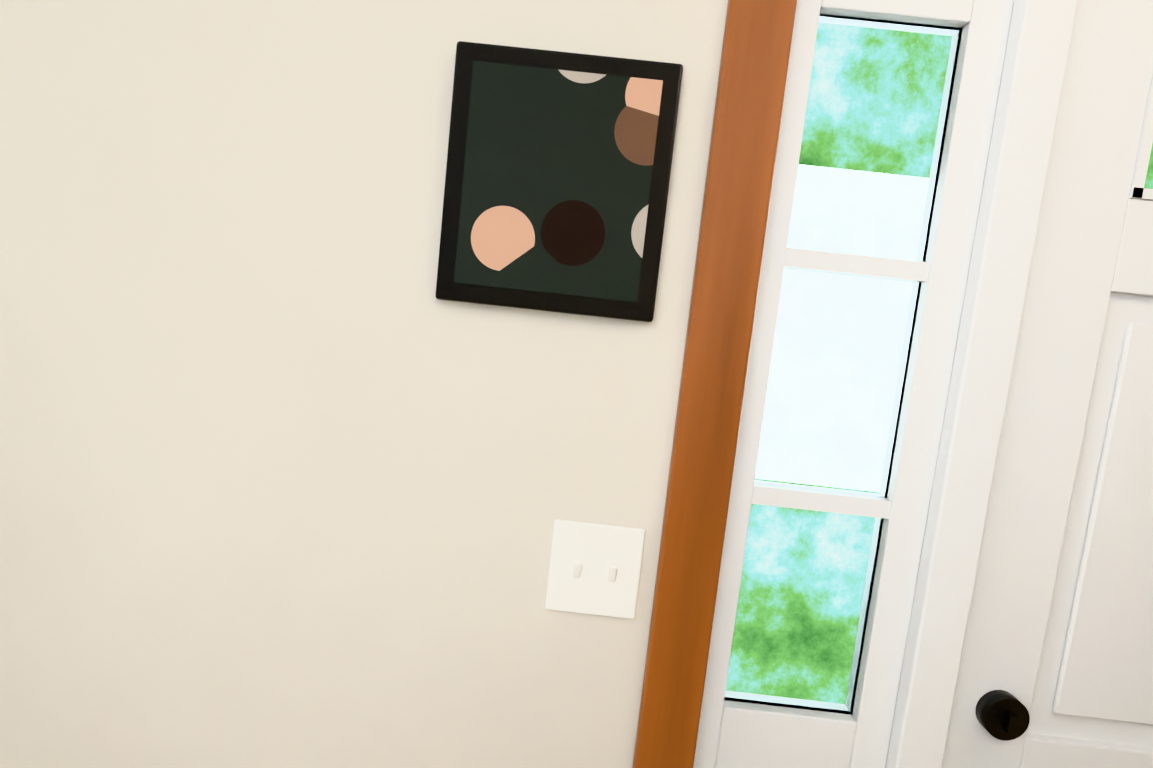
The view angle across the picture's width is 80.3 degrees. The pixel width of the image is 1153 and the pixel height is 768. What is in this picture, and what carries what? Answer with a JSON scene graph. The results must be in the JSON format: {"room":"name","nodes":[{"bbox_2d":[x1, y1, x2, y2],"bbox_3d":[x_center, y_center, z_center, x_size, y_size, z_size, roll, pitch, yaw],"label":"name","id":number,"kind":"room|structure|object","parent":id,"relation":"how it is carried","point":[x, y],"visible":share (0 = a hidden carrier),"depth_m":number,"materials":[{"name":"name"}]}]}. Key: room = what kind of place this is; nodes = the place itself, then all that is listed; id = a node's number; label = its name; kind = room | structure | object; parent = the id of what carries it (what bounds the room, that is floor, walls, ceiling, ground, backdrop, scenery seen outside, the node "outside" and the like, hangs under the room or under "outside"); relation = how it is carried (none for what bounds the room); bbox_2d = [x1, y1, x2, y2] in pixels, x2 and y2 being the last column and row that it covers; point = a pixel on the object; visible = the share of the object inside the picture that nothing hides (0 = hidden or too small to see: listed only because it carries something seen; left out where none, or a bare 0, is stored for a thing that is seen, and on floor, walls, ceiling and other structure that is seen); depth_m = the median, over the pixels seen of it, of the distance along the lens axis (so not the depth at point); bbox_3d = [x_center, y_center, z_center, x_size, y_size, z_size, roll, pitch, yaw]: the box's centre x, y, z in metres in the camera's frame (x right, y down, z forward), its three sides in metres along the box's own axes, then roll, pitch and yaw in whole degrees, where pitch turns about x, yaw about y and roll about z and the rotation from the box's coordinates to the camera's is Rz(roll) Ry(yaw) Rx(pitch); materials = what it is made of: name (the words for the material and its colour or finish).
{"room":"entryway","nodes":[
{"label":"entryway","id":0,"kind":"room"},
{"bbox_2d":[0,0,727,767],"bbox_3d":[-1.137,0.440,-2.645,7.440,2.440,7.340,6,6,1],"label":"wall","id":1,"kind":"structure","parent":0,"point":[302,464],"depth_m":0.86,"materials":[{"name":"paint"}]},
{"bbox_2d":[435,41,682,321],"bbox_3d":[-0.023,-0.237,0.816,0.265,0.300,0.022,6,6,1],"label":"picture frame","id":2,"kind":"object","parent":1,"relation":"attached to","point":[558,174],"visible":1,"depth_m":0.81,"materials":[{"name":"black plastic"}]},
{"bbox_2d":[545,519,644,618],"bbox_3d":[0.023,0.237,0.869,0.116,0.120,0.016,6,6,1],"label":"switch plate","id":3,"kind":"object","parent":1,"relation":"attached to","point":[594,568],"visible":1,"depth_m":0.87,"materials":[{"name":"white plastic"}]},
{"bbox_2d":[632,0,796,767],"bbox_3d":[0.753,0.420,0.871,1.332,2.125,0.018,6,6,1],"label":"door frame","id":4,"kind":"structure","parent":1,"relation":"attached to","point":[756,48],"depth_m":0.83,"materials":[{"name":"brown wood"}]},
{"bbox_2d":[693,0,1152,767],"bbox_3d":[0.752,0.436,0.919,1.242,2.082,0.161,6,6,1],"label":"front door","id":5,"kind":"structure","parent":1,"relation":"in","point":[937,548],"depth_m":0.88,"materials":[{"name":"paint"}]}
]}

